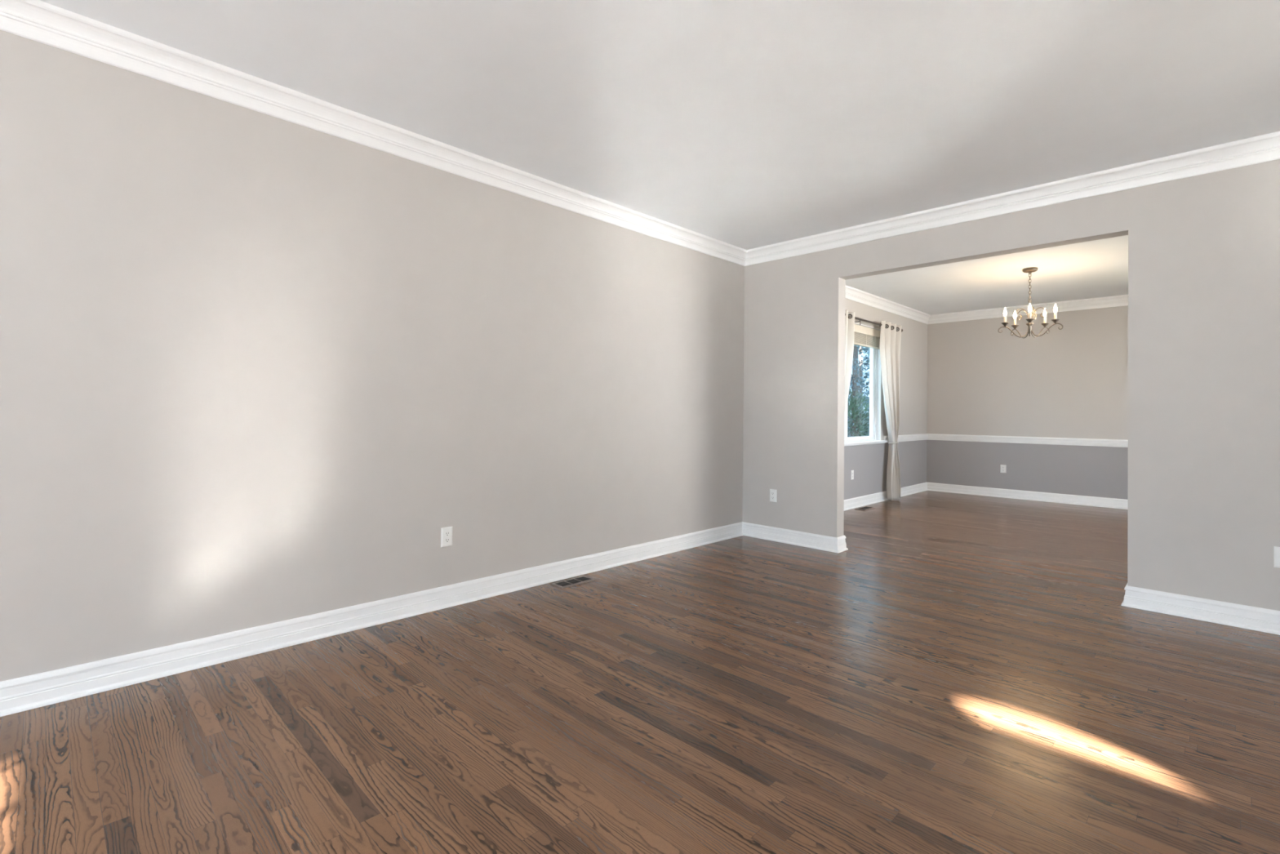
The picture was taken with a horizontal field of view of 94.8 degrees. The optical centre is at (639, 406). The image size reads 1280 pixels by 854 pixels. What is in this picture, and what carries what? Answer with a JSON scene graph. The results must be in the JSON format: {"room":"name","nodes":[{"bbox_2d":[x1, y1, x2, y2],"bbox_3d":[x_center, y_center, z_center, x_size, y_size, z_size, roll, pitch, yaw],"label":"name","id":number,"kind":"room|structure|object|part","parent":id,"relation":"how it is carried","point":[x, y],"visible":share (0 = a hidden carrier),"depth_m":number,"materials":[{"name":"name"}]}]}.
{"room":"empty living room","nodes":[
{"label":"empty living room","id":0,"kind":"room"},
{"bbox_2d":[0,30,927,681],"bbox_3d":[-0.072,-1.483,4.718,0.150,5.400,13.161,0,-1,45],"label":"wall","id":1,"kind":"structure","parent":0,"point":[255,366],"depth_m":2.96,"materials":[{"name":"beige paint"}]},
{"bbox_2d":[0,521,742,716],"bbox_3d":[-1.817,1.119,2.831,0.028,0.124,8.000,0,-1,45],"label":"baseboard","id":2,"kind":"structure","parent":1,"relation":"attached to","point":[17,695],"depth_m":2.92,"materials":[{"name":"white wood"}]},
{"bbox_2d":[0,0,746,266],"bbox_3d":[-1.775,-1.480,2.842,0.072,0.130,8.000,0,-1,45],"label":"trim","id":3,"kind":"structure","parent":1,"relation":"attached to","point":[37,20],"depth_m":2.92,"materials":[{"name":"white wood"}]},
{"bbox_2d":[440,526,453,546],"bbox_3d":[-1.152,0.780,3.515,0.009,0.115,0.073,0,-1,45],"label":"outlet","id":4,"kind":"object","parent":1,"relation":"attached to","point":[446,532],"visible":1,"depth_m":3.51,"materials":[{"name":"white plastic"}]},
{"bbox_2d":[444,537,449,542],"bbox_3d":[-1.150,0.799,3.513,0.003,0.028,0.034,0,-1,45],"label":"receptacle","id":5,"kind":"object","parent":4,"relation":"attached to","point":[446,540],"depth_m":3.51,"materials":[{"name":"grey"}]},
{"bbox_2d":[444,531,449,536],"bbox_3d":[-1.150,0.760,3.514,0.003,0.028,0.034,0,-1,45],"label":"receptacle","id":6,"kind":"object","parent":4,"relation":"attached to","point":[446,533],"depth_m":3.51,"materials":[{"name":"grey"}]},
{"bbox_2d":[850,470,853,479],"bbox_3d":[2.658,0.858,7.360,0.009,0.115,0.073,0,-1,45],"label":"outlet","id":7,"kind":"object","parent":1,"relation":"attached to","point":[851,471],"visible":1,"depth_m":7.35,"materials":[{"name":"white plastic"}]},
{"bbox_2d":[848,315,902,332],"bbox_3d":[2.797,-1.056,7.419,0.123,0.105,2.400,0,-1,45],"label":"curtain rod","id":8,"kind":"object","parent":1,"relation":"attached to","point":[849,316],"visible":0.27,"depth_m":7.44,"materials":[{"name":"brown metal"}]},
{"bbox_2d":[844,310,854,413],"bbox_3d":[2.361,0.059,6.904,0.662,2.404,0.129,1,-1,-41],"label":"curtain","id":9,"kind":"object","parent":8,"relation":"hanging from","point":[849,322],"visible":0.1,"depth_m":7.04,"materials":[{"name":"white fabric"}]},
{"bbox_2d":[879,320,901,500],"bbox_3d":[3.375,0.080,7.933,0.129,2.404,0.676,0,-1,40],"label":"curtain","id":10,"kind":"object","parent":8,"relation":"hanging from","point":[890,339],"visible":1,"depth_m":7.98,"materials":[{"name":"white fabric"}]},
{"bbox_2d":[844,482,927,511],"bbox_3d":[2.789,1.213,7.478,0.028,0.124,4.835,0,-1,45],"label":"baseboard","id":11,"kind":"structure","parent":1,"relation":"attached to","point":[852,503],"depth_m":7.85,"materials":[{"name":"white wood"}]},
{"bbox_2d":[844,322,928,446],"bbox_3d":[3.189,-0.272,7.967,0.168,1.549,3.621,0,-1,45],"label":"window","id":12,"kind":"structure","parent":1,"relation":"in","point":[875,361],"depth_m":7.98,"materials":[{"name":"white plastic"}]},
{"bbox_3d":[2.853,-0.280,7.691,0.050,1.441,0.900,0,-1,45],"label":"sash","id":13,"kind":"part","parent":12,"relation":"part of","materials":[{"name":"white plastic"}]},
{"bbox_3d":[2.599,-0.304,7.438,0.075,1.507,1.720,0,-1,45],"label":"frame","id":14,"kind":"part","parent":12,"relation":"part of","materials":[{"name":"white plastic"}]},
{"bbox_3d":[2.653,0.470,7.370,0.088,0.042,2.040,0,-1,45],"label":"sill","id":15,"kind":"part","parent":12,"relation":"part of","materials":[{"name":"white wood"}]},
{"bbox_2d":[853,324,880,349],"bbox_3d":[2.656,-0.913,7.395,0.056,0.250,1.680,0,-1,45],"label":"window blind","id":16,"kind":"object","parent":12,"relation":"attached to","point":[864,336],"visible":0.32,"depth_m":7.67,"materials":[{"name":"beige fabric"}]},
{"bbox_3d":[2.652,-0.797,7.397,0.048,0.018,1.660,0,-1,45],"label":"rail","id":17,"kind":"part","parent":16,"relation":"part of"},
{"bbox_2d":[844,284,930,324],"bbox_3d":[2.831,-1.386,7.489,0.072,0.130,4.835,0,-1,45],"label":"trim","id":18,"kind":"structure","parent":1,"relation":"attached to","point":[853,294],"depth_m":7.97,"materials":[{"name":"white wood"}]},
{"bbox_2d":[0,490,1279,853],"bbox_3d":[1.554,1.317,3.049,4.810,0.200,13.161,0,-1,45],"label":"floor","id":19,"kind":"structure","parent":0,"point":[971,674],"depth_m":2.20,"materials":[{"name":"brown wood"}]},
{"bbox_2d":[550,575,595,588],"bbox_3d":[-0.457,1.203,4.037,0.133,0.008,0.295,0,-1,45],"label":"floor vent","id":20,"kind":"object","parent":19,"relation":"in","point":[583,579],"visible":1,"depth_m":4.02,"materials":[{"name":"brown metal"}]},
{"bbox_2d":[854,506,874,510],"bbox_3d":[2.802,1.269,7.325,0.133,0.008,0.295,0,-1,45],"label":"floor vent","id":21,"kind":"object","parent":19,"relation":"in","point":[864,508],"visible":1,"depth_m":7.32,"materials":[{"name":"brown metal"}]},
{"bbox_2d":[39,0,1279,249],"bbox_3d":[-0.165,-1.645,1.250,4.600,0.200,8.000,0,-1,45],"label":"ceiling","id":22,"kind":"structure","parent":0,"point":[744,124],"depth_m":2.77,"materials":[{"name":"white paint"}]},
{"bbox_2d":[844,235,1128,315],"bbox_3d":[4.121,-1.551,6.214,3.700,0.200,4.835,0,-1,45],"label":"ceiling","id":23,"kind":"structure","parent":0,"point":[1095,268],"depth_m":6.77,"materials":[{"name":"white paint"}]},
{"bbox_2d":[997,266,1063,337],"bbox_3d":[4.117,-1.090,6.188,0.555,0.723,0.562,0,-1,45],"label":"chandelier","id":24,"kind":"object","parent":23,"relation":"hanging from","point":[1032,269],"visible":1,"depth_m":6.21,"materials":[{"name":"beige metal"}]},
{"bbox_3d":[3.890,-1.008,6.269,0.033,0.090,0.032,0,-1,45],"label":"bulb","id":25,"kind":"part","parent":24,"relation":"part of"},
{"bbox_3d":[3.961,-0.790,6.246,0.289,0.123,0.010,0,-1,16],"label":"arm","id":26,"kind":"part","parent":24,"relation":"part of","materials":[{"name":"beige metal"}]},
{"bbox_3d":[4.103,-0.788,6.359,0.010,0.123,0.290,1,-1,-3],"label":"arm","id":27,"kind":"part","parent":24,"relation":"part of","materials":[{"name":"beige metal"}]},
{"bbox_3d":[3.985,-1.009,6.016,0.033,0.090,0.032,0,-1,45],"label":"bulb","id":28,"kind":"part","parent":24,"relation":"part of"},
{"bbox_3d":[4.253,-0.787,6.259,0.289,0.123,0.010,1,-1,-21],"label":"arm","id":29,"kind":"part","parent":24,"relation":"part of","materials":[{"name":"beige metal"}]},
{"bbox_3d":[4.205,-0.790,6.085,0.010,0.123,0.290,1,-1,-38],"label":"arm","id":30,"kind":"part","parent":24,"relation":"part of","materials":[{"name":"beige metal"}]},
{"bbox_3d":[4.255,-1.006,6.027,0.033,0.090,0.032,0,-1,45],"label":"bulb","id":31,"kind":"part","parent":24,"relation":"part of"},
{"bbox_2d":[742,159,1279,610],"bbox_3d":[2.693,-1.461,4.134,4.600,5.400,0.126,0,-1,45],"label":"wall","id":32,"kind":"structure","parent":0,"point":[1204,250],"depth_m":3.57,"materials":[{"name":"beige paint"}]},
{"bbox_2d":[769,488,777,502],"bbox_3d":[1.230,0.825,5.443,0.073,0.115,0.009,0,-1,45],"label":"outlet","id":33,"kind":"object","parent":32,"relation":"attached to","point":[773,493],"visible":1,"depth_m":5.44,"materials":[{"name":"white plastic"}]},
{"bbox_2d":[742,521,838,552],"bbox_3d":[1.331,1.176,5.322,0.992,0.124,0.028,0,-1,45],"label":"baseboard","id":34,"kind":"structure","parent":32,"relation":"attached to","point":[821,542],"depth_m":5.29,"materials":[{"name":"white wood"}]},
{"bbox_2d":[836,535,848,552],"bbox_3d":[1.727,1.177,5.038,0.028,0.124,0.183,0,-1,45],"label":"baseboard","id":35,"kind":"structure","parent":32,"relation":"attached to","point":[842,545],"depth_m":5.04,"materials":[{"name":"white wood"}]},
{"bbox_2d":[744,131,1279,266],"bbox_3d":[2.623,-1.423,4.064,4.600,0.130,0.072,0,-1,45],"label":"trim","id":36,"kind":"structure","parent":32,"relation":"attached to","point":[1264,148],"depth_m":3.94,"materials":[{"name":"white wood"}]},
{"bbox_2d":[1120,585,1279,635],"bbox_3d":[3.623,1.176,3.051,1.754,0.124,0.028,0,-1,45],"label":"baseboard","id":37,"kind":"structure","parent":32,"relation":"attached to","point":[1254,618],"depth_m":3.40,"materials":[{"name":"white wood"}]},
{"bbox_2d":[1273,546,1279,568],"bbox_3d":[3.497,0.824,3.197,0.073,0.115,0.009,0,-1,45],"label":"outlet","id":38,"kind":"object","parent":32,"relation":"attached to","point":[1276,549],"visible":1,"depth_m":3.21,"materials":[{"name":"white plastic"}]},
{"bbox_2d":[926,305,1128,499],"bbox_3d":[5.917,-1.389,7.941,3.820,5.400,0.150,0,-1,45],"label":"wall","id":39,"kind":"structure","parent":0,"point":[1071,381],"depth_m":8.23,"materials":[{"name":"paint"}]},
{"bbox_2d":[1000,464,1006,472],"bbox_3d":[5.225,0.898,8.468,0.073,0.115,0.009,0,-1,45],"label":"outlet","id":40,"kind":"object","parent":39,"relation":"attached to","point":[1002,467],"visible":1,"depth_m":8.47,"materials":[{"name":"white plastic"}]},
{"bbox_2d":[927,482,1128,509],"bbox_3d":[5.784,1.248,7.893,3.700,0.124,0.028,0,-1,45],"label":"baseboard","id":41,"kind":"structure","parent":39,"relation":"attached to","point":[1114,503],"depth_m":8.20,"materials":[{"name":"white wood"}]},
{"bbox_2d":[927,433,1128,447],"bbox_3d":[5.793,0.475,7.902,3.700,0.097,0.025,0,-1,45],"label":"chair rail","id":42,"kind":"object","parent":39,"relation":"attached to","point":[1010,439],"visible":0.66,"depth_m":8.21,"materials":[{"name":"white wood"}]},
{"bbox_2d":[928,294,1128,324],"bbox_3d":[5.795,-1.352,7.904,3.700,0.130,0.072,0,-1,45],"label":"trim","id":43,"kind":"structure","parent":39,"relation":"attached to","point":[1117,300],"depth_m":8.18,"materials":[{"name":"white wood"}]},
{"label":"outside","id":44,"kind":"structure","parent":0,"visible":0},
{"bbox_3d":[0.984,1.613,5.677,90.000,0.250,90.000,0,-1,45],"label":"ground","id":45,"kind":"structure","parent":44,"visible":0},
{"bbox_2d":[847,390,869,442],"bbox_3d":[4.366,0.604,12.415,1.390,1.988,1.387,0,-1,45],"label":"shrub","id":46,"kind":"object","parent":45,"relation":"on","point":[851,400],"visible":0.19,"depth_m":12.21,"materials":[{"name":"green plant"}]},
{"bbox_3d":[4.377,0.881,12.397,0.575,1.434,0.606,0,-1,45],"label":"stem","id":47,"kind":"part","parent":46,"relation":"part of","materials":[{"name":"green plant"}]},
{"bbox_2d":[847,344,870,435],"bbox_3d":[6.504,-2.100,17.701,4.136,7.540,4.034,0,-1,45],"label":"conifer","id":48,"kind":"object","parent":45,"relation":"on","point":[855,384],"visible":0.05,"depth_m":17.14,"materials":[{"name":"green plant"}]},
{"bbox_2d":[847,348,870,436],"bbox_3d":[3.945,-2.779,25.712,6.800,9.000,23.100,0,-1,45],"label":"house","id":49,"kind":"structure","parent":45,"relation":"on","point":[864,354],"depth_m":28.37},
{"bbox_2d":[848,346,870,436],"bbox_3d":[8.466,-2.510,22.593,4.561,8.494,4.326,0,-1,45],"label":"conifer","id":50,"kind":"object","parent":45,"relation":"on","point":[860,357],"visible":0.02,"depth_m":22.48,"materials":[{"name":"green plant"}]}
]}

